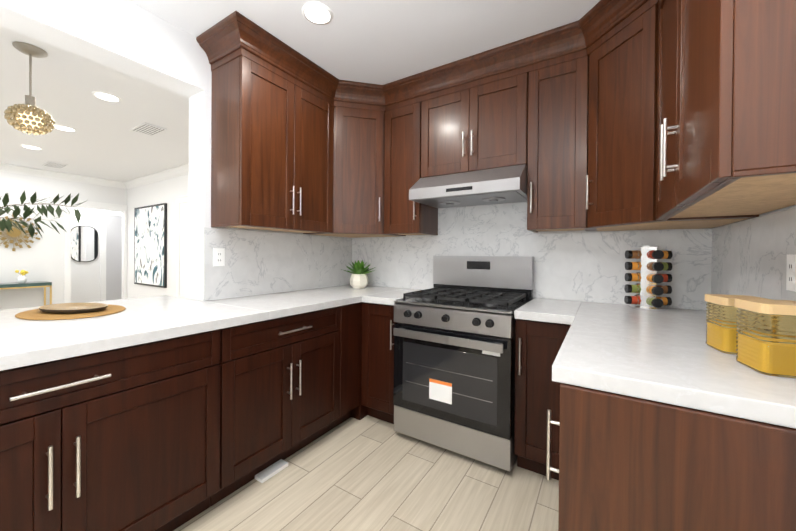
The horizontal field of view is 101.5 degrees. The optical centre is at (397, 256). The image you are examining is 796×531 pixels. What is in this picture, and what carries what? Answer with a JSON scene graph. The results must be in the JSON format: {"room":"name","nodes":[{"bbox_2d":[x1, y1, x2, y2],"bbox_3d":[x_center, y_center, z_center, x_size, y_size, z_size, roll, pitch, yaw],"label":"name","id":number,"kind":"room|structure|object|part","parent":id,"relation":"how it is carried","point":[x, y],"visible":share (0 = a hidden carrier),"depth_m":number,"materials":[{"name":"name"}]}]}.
{"room":"kitchen","nodes":[
{"label":"kitchen","id":0,"kind":"room"},
{"bbox_2d":[0,171,126,309],"bbox_3d":[-6.397,-0.125,4.416,0.100,2.540,4.350,1,0,32],"label":"wall","id":1,"kind":"structure","parent":0,"point":[42,259],"depth_m":5.27,"materials":[{"name":"white paint"}]},
{"bbox_2d":[0,214,39,250],"bbox_3d":[-5.911,-0.364,5.002,0.020,0.580,0.562,1,0,32],"label":"wall decor","id":2,"kind":"object","parent":1,"relation":"attached to","point":[15,232],"visible":0.67,"depth_m":5.02,"materials":[{"name":"brown metal"}]},
{"bbox_2d":[0,163,122,187],"bbox_3d":[-6.330,-1.339,4.326,0.085,0.109,4.230,1,0,32],"label":"crown molding","id":3,"kind":"structure","parent":1,"relation":"attached to","point":[3,167],"depth_m":5.40,"materials":[{"name":"white paint"}]},
{"bbox_2d":[61,199,127,302],"bbox_3d":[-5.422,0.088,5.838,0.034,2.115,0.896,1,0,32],"label":"door frame","id":4,"kind":"structure","parent":1,"relation":"attached to","point":[111,258],"depth_m":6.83,"materials":[{"name":"white paint"}]},
{"bbox_2d":[71,207,121,302],"bbox_3d":[-6.638,-0.137,6.225,0.100,2.540,3.050,1,0,32],"label":"wall","id":5,"kind":"structure","parent":0,"point":[85,281],"depth_m":6.61,"materials":[{"name":"white paint"}]},
{"bbox_2d":[71,226,97,261],"bbox_3d":[-6.344,-0.247,6.571,0.022,0.730,0.420,1,0,32],"label":"oval mirror","id":6,"kind":"object","parent":5,"relation":"attached to","point":[84,243],"visible":0.85,"depth_m":6.57,"materials":[{"name":"black mirror"}]},
{"bbox_2d":[0,0,348,300],"bbox_3d":[-1.703,-0.069,1.451,0.195,2.540,4.350,1,0,32],"label":"wall","id":7,"kind":"structure","parent":0,"point":[129,38],"depth_m":1.80,"materials":[{"name":"white paint"}]},
{"bbox_2d":[208,20,339,235],"bbox_3d":[-0.806,-0.764,2.317,0.377,1.140,0.826,1,0,32],"label":"upper cabinet","id":8,"kind":"object","parent":7,"relation":"attached to","point":[271,107],"depth_m":2.05,"materials":[{"name":"brown wood"}]},
{"bbox_2d":[204,227,351,300],"bbox_3d":[-0.841,0.050,2.621,0.015,0.460,1.390,1,0,32],"label":"backsplash","id":9,"kind":"structure","parent":7,"relation":"attached to","point":[256,262],"depth_m":2.43,"materials":[{"name":"stone"}]},
{"bbox_2d":[213,248,224,265],"bbox_3d":[-1.155,0.007,2.098,0.009,0.116,0.072,1,0,32],"label":"electrical outlet","id":10,"kind":"object","parent":9,"relation":"attached to","point":[218,256],"visible":1,"depth_m":2.10,"materials":[{"name":"white plastic"}]},
{"bbox_2d":[0,0,599,181],"bbox_3d":[-3.332,-1.401,2.864,10.015,0.080,5.200,1,0,32],"label":"ceiling","id":11,"kind":"structure","parent":0,"point":[381,42],"depth_m":2.22,"materials":[{"name":"white paint"}]},
{"bbox_2d":[4,41,54,134],"bbox_3d":[-2.396,-1.074,2.119,0.224,0.548,0.220,1,0,32],"label":"pendant lamp","id":12,"kind":"object","parent":11,"relation":"hanging from","point":[27,116],"visible":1,"depth_m":2.09,"materials":[{"name":"gold metal"}]},
{"bbox_2d":[21,145,41,149],"bbox_3d":[-4.625,-1.374,4.107,0.186,0.007,0.186,1,0,32],"label":"recessed light","id":13,"kind":"object","parent":11,"relation":"in","point":[32,147],"visible":1,"depth_m":4.10,"materials":[{"name":"white plastic"}]},
{"bbox_2d":[42,161,67,168],"bbox_3d":[-5.203,-1.381,4.933,0.400,0.012,0.200,1,0,32],"label":"ceiling vent","id":14,"kind":"object","parent":11,"relation":"in","point":[54,164],"visible":1,"depth_m":4.92,"materials":[{"name":"white metal"}]},
{"bbox_2d":[55,125,76,131],"bbox_3d":[-3.553,-1.362,3.465,0.186,0.007,0.186,1,0,32],"label":"recessed light","id":15,"kind":"object","parent":11,"relation":"in","point":[64,128],"visible":0.88,"depth_m":3.46,"materials":[{"name":"white plastic"}]},
{"bbox_2d":[92,91,120,101],"bbox_3d":[-2.464,-1.349,2.754,0.186,0.007,0.186,1,0,32],"label":"recessed light","id":16,"kind":"object","parent":11,"relation":"in","point":[106,96],"visible":1,"depth_m":2.74,"materials":[{"name":"white plastic"}]},
{"bbox_2d":[130,122,166,135],"bbox_3d":[-2.662,-1.351,3.470,0.360,0.012,0.200,1,0,32],"label":"ceiling vent","id":17,"kind":"object","parent":11,"relation":"in","point":[148,129],"visible":0.98,"depth_m":3.45,"materials":[{"name":"white metal"}]},
{"bbox_2d":[302,2,332,24],"bbox_3d":[-0.440,-1.326,1.782,0.168,0.007,0.168,1,0,32],"label":"recessed light","id":18,"kind":"object","parent":11,"relation":"in","point":[317,13],"visible":1,"depth_m":1.77,"materials":[{"name":"white plastic"}]},
{"bbox_2d":[173,415,558,530],"bbox_3d":[-3.353,1.209,2.879,10.015,0.060,5.200,1,0,32],"label":"floor","id":19,"kind":"structure","parent":0,"point":[368,473],"depth_m":1.66,"materials":[{"name":"beige wood"}]},
{"bbox_2d":[0,281,51,304],"bbox_3d":[-5.908,0.777,4.711,0.370,0.740,1.170,1,0,32],"label":"console table","id":20,"kind":"object","parent":19,"relation":"on","point":[17,285],"visible":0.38,"depth_m":4.95,"materials":[{"name":"gold glass"}]},
{"bbox_2d":[15,270,28,282],"bbox_3d":[-5.759,0.308,4.979,0.125,0.195,0.138,1,0,32],"label":"vase","id":21,"kind":"object","parent":20,"relation":"on","point":[22,278],"visible":1,"depth_m":4.95,"materials":[{"name":"white ceramic"}]},
{"bbox_2d":[0,325,239,530],"bbox_3d":[-1.365,0.768,1.233,0.620,0.872,1.182,1,0,32],"label":"base cabinet","id":22,"kind":"object","parent":19,"relation":"on","point":[171,434],"depth_m":1.21,"materials":[{"name":"brown wood"}]},
{"bbox_2d":[0,285,403,370],"bbox_3d":[-1.335,0.305,1.719,1.148,0.045,3.497,1,0,32],"label":"countertop","id":23,"kind":"structure","parent":22,"relation":"on","point":[23,342],"depth_m":1.44,"materials":[{"name":"stone"}]},
{"bbox_2d":[15,304,125,319],"bbox_3d":[-1.629,0.276,1.635,0.520,0.008,0.385,1,0,32],"label":"placemat","id":24,"kind":"object","parent":23,"relation":"on","point":[35,314],"visible":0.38,"depth_m":1.53,"materials":[{"name":"brown wicker"}]},
{"bbox_2d":[39,303,107,313],"bbox_3d":[-1.629,0.261,1.635,0.337,0.020,0.224,1,0,32],"label":"serving tray","id":25,"kind":"object","parent":24,"relation":"on","point":[65,308],"visible":1,"depth_m":1.64,"materials":[{"name":"brown wood"}]},
{"bbox_2d":[341,260,374,288],"bbox_3d":[-0.335,0.155,2.892,0.326,0.257,0.310,1,0,32],"label":"succulent plant","id":26,"kind":"object","parent":23,"relation":"on","point":[359,278],"visible":1,"depth_m":2.83,"materials":[{"name":"green plant"}]},
{"bbox_2d":[240,307,335,487],"bbox_3d":[-0.885,0.768,1.993,0.620,0.872,0.875,1,0,32],"label":"base cabinet","id":27,"kind":"object","parent":19,"relation":"on","point":[287,363],"depth_m":1.81,"materials":[{"name":"brown wood"}]},
{"bbox_2d":[332,302,367,428],"bbox_3d":[-0.577,0.768,2.421,0.684,0.872,0.302,1,0,32],"label":"base cabinet","id":28,"kind":"object","parent":19,"relation":"on","point":[350,376],"depth_m":2.30,"materials":[{"name":"brown wood"}]},
{"bbox_2d":[368,303,395,423],"bbox_3d":[0.027,0.772,2.561,0.316,0.872,0.621,1,0,32],"label":"base cabinet","id":29,"kind":"object","parent":19,"relation":"on","point":[381,322],"depth_m":2.30,"materials":[{"name":"brown wood"}]},
{"bbox_2d":[364,288,420,305],"bbox_3d":[0.044,0.312,2.534,0.269,0.045,0.647,1,0,32],"label":"countertop","id":30,"kind":"structure","parent":29,"relation":"on","point":[386,296],"depth_m":2.34,"materials":[{"name":"stone"}]},
{"bbox_2d":[393,256,533,471],"bbox_3d":[0.450,0.607,2.212,0.754,1.215,0.705,1,0,32],"label":"range","id":31,"kind":"object","parent":19,"relation":"on","point":[454,328],"visible":1,"depth_m":1.97,"materials":[{"name":"silver metal"}]},
{"bbox_2d":[514,319,559,479],"bbox_3d":[0.935,0.783,1.950,0.334,0.872,0.683,1,0,32],"label":"base cabinet","id":32,"kind":"object","parent":19,"relation":"on","point":[532,338],"depth_m":1.76,"materials":[{"name":"brown wood"}]},
{"bbox_2d":[514,298,579,323],"bbox_3d":[0.926,0.322,1.977,0.283,0.045,0.647,1,0,32],"label":"countertop","id":33,"kind":"structure","parent":32,"relation":"on","point":[537,309],"depth_m":1.80,"materials":[{"name":"stone"}]},
{"bbox_2d":[548,324,570,479],"bbox_3d":[1.020,0.788,1.283,0.680,0.872,0.519,1,0,32],"label":"base cabinet","id":34,"kind":"object","parent":19,"relation":"on","point":[554,346],"depth_m":1.70,"materials":[{"name":"brown wood"}]},
{"bbox_2d":[552,301,795,428],"bbox_3d":[1.097,0.327,1.364,0.645,0.045,1.501,1,0,32],"label":"countertop","id":35,"kind":"structure","parent":34,"relation":"on","point":[669,356],"depth_m":0.90,"materials":[{"name":"stone"}]},
{"bbox_2d":[624,246,672,310],"bbox_3d":[1.437,0.122,1.869,0.188,0.362,0.188,0,0,-33],"label":"spice rack","id":36,"kind":"object","parent":35,"relation":"on","point":[647,288],"visible":1,"depth_m":1.84,"materials":[{"name":"silver metal"}]},
{"bbox_2d":[705,294,772,354],"bbox_3d":[1.095,0.218,1.050,0.126,0.174,0.126,1,0,20],"label":"canister","id":37,"kind":"object","parent":35,"relation":"on","point":[721,325],"visible":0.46,"depth_m":1.03,"materials":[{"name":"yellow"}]},
{"bbox_3d":[1.095,0.230,1.050,0.135,0.150,0.135,1,0,32],"label":"glass","id":38,"kind":"part","parent":37,"relation":"part of","materials":[{"name":"yellow"}]},
{"bbox_2d":[734,298,795,377],"bbox_3d":[1.016,0.214,0.869,0.132,0.183,0.132,1,0,20],"label":"canister","id":39,"kind":"object","parent":35,"relation":"on","point":[766,337],"visible":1,"depth_m":0.83,"materials":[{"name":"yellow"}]},
{"bbox_2d":[552,381,795,530],"bbox_3d":[0.834,0.788,0.933,0.621,0.872,0.518,1,0,32],"label":"base cabinet","id":40,"kind":"object","parent":19,"relation":"on","point":[620,462],"depth_m":0.76,"materials":[{"name":"brown wood"}]},
{"bbox_3d":[-4.485,0.790,2.825,1.450,0.760,0.900,1,0,32],"label":"dining table","id":41,"kind":"object","parent":19,"relation":"on","visible":0},
{"bbox_2d":[0,190,86,238],"bbox_3d":[-3.886,-0.091,2.729,1.915,1.011,1.649,1,0,32],"label":"plant","id":42,"kind":"object","parent":41,"relation":"on","point":[8,222],"visible":1,"depth_m":2.81,"materials":[{"name":"green plant"}]},
{"bbox_2d":[127,174,712,298],"bbox_3d":[-1.673,-0.084,4.064,8.465,2.540,0.100,1,0,32],"label":"wall","id":43,"kind":"structure","parent":0,"point":[167,191],"depth_m":5.46,"materials":[{"name":"white paint"}]},
{"bbox_2d":[134,203,166,287],"bbox_3d":[-4.319,-0.180,5.653,1.210,1.390,0.035,1,0,32],"label":"canvas art","id":44,"kind":"object","parent":43,"relation":"attached to","point":[150,245],"visible":1,"depth_m":5.58,"materials":[{"name":"white fabric"}]},
{"bbox_2d":[123,163,188,188],"bbox_3d":[-2.921,-1.313,4.743,5.405,0.109,0.085,1,0,32],"label":"crown molding","id":45,"kind":"structure","parent":43,"relation":"attached to","point":[165,174],"depth_m":5.41,"materials":[{"name":"white paint"}]},
{"bbox_2d":[174,195,187,298],"bbox_3d":[-3.099,0.120,4.885,1.040,2.100,0.034,1,0,32],"label":"door frame","id":46,"kind":"structure","parent":43,"relation":"attached to","point":[181,201],"depth_m":5.06,"materials":[{"name":"white paint"}]},
{"bbox_2d":[332,76,387,235],"bbox_3d":[-0.348,-0.762,2.768,0.670,1.140,0.670,1,0,32],"label":"upper cabinet","id":47,"kind":"object","parent":43,"relation":"attached to","point":[359,109],"depth_m":2.58,"materials":[{"name":"brown wood"}]},
{"bbox_2d":[388,72,437,235],"bbox_3d":[0.104,-0.758,2.656,0.455,1.140,0.376,1,0,32],"label":"upper cabinet","id":48,"kind":"object","parent":43,"relation":"attached to","point":[408,97],"depth_m":2.52,"materials":[{"name":"brown wood"}]},
{"bbox_2d":[409,164,527,207],"bbox_3d":[0.525,-0.479,2.309,0.754,0.207,0.483,1,0,32],"label":"range hood","id":49,"kind":"object","parent":43,"relation":"attached to","point":[502,185],"visible":1,"depth_m":2.14,"materials":[{"name":"silver metal"}]},
{"bbox_2d":[428,48,511,176],"bbox_3d":[0.579,-0.960,2.386,0.759,0.725,0.325,1,0,32],"label":"upper cabinet","id":50,"kind":"object","parent":43,"relation":"attached to","point":[470,104],"depth_m":2.23,"materials":[{"name":"brown wood"}]},
{"bbox_2d":[352,202,707,309],"bbox_3d":[0.653,0.164,2.526,2.645,1.500,0.015,1,0,32],"label":"backsplash","id":51,"kind":"structure","parent":43,"relation":"attached to","point":[573,266],"depth_m":2.27,"materials":[{"name":"stone"}]},
{"bbox_2d":[512,24,571,231],"bbox_3d":[1.023,-0.747,2.075,0.454,1.140,0.376,1,0,32],"label":"upper cabinet","id":52,"kind":"object","parent":43,"relation":"attached to","point":[539,63],"depth_m":2.00,"materials":[{"name":"brown wood"}]},
{"bbox_2d":[564,0,743,230],"bbox_3d":[1.317,-0.743,1.716,0.670,1.140,0.670,1,0,32],"label":"upper cabinet","id":53,"kind":"object","parent":43,"relation":"attached to","point":[613,115],"depth_m":1.75,"materials":[{"name":"brown wood"}]},
{"bbox_2d":[716,205,795,227],"bbox_3d":[0.640,-0.041,-0.088,0.120,2.540,4.450,1,0,32],"label":"wall","id":54,"kind":"structure","parent":0,"point":[779,210],"depth_m":1.18,"materials":[{"name":"white paint"}]},
{"bbox_2d":[636,0,795,223],"bbox_3d":[1.055,-0.741,1.026,0.377,1.140,1.021,1,0,32],"label":"upper cabinet","id":55,"kind":"object","parent":54,"relation":"attached to","point":[718,77],"depth_m":0.79,"materials":[{"name":"brown wood"}]},
{"bbox_3d":[0.142,-1.241,1.690,2.639,0.162,1.359,1,0,32],"label":"crown","id":56,"kind":"part","parent":55,"relation":"part of","materials":[{"name":"brown wood"}]},
{"bbox_2d":[708,208,795,300],"bbox_3d":[1.329,0.077,1.132,0.015,0.460,1.590,1,0,32],"label":"backsplash","id":57,"kind":"structure","parent":54,"relation":"attached to","point":[748,257],"depth_m":1.31,"materials":[{"name":"stone"}]},
{"bbox_2d":[786,254,795,291],"bbox_3d":[1.249,0.053,1.029,0.009,0.116,0.072,1,0,32],"label":"electrical outlet","id":58,"kind":"object","parent":57,"relation":"attached to","point":[791,274],"visible":0.98,"depth_m":1.03,"materials":[{"name":"white plastic"}]}
]}

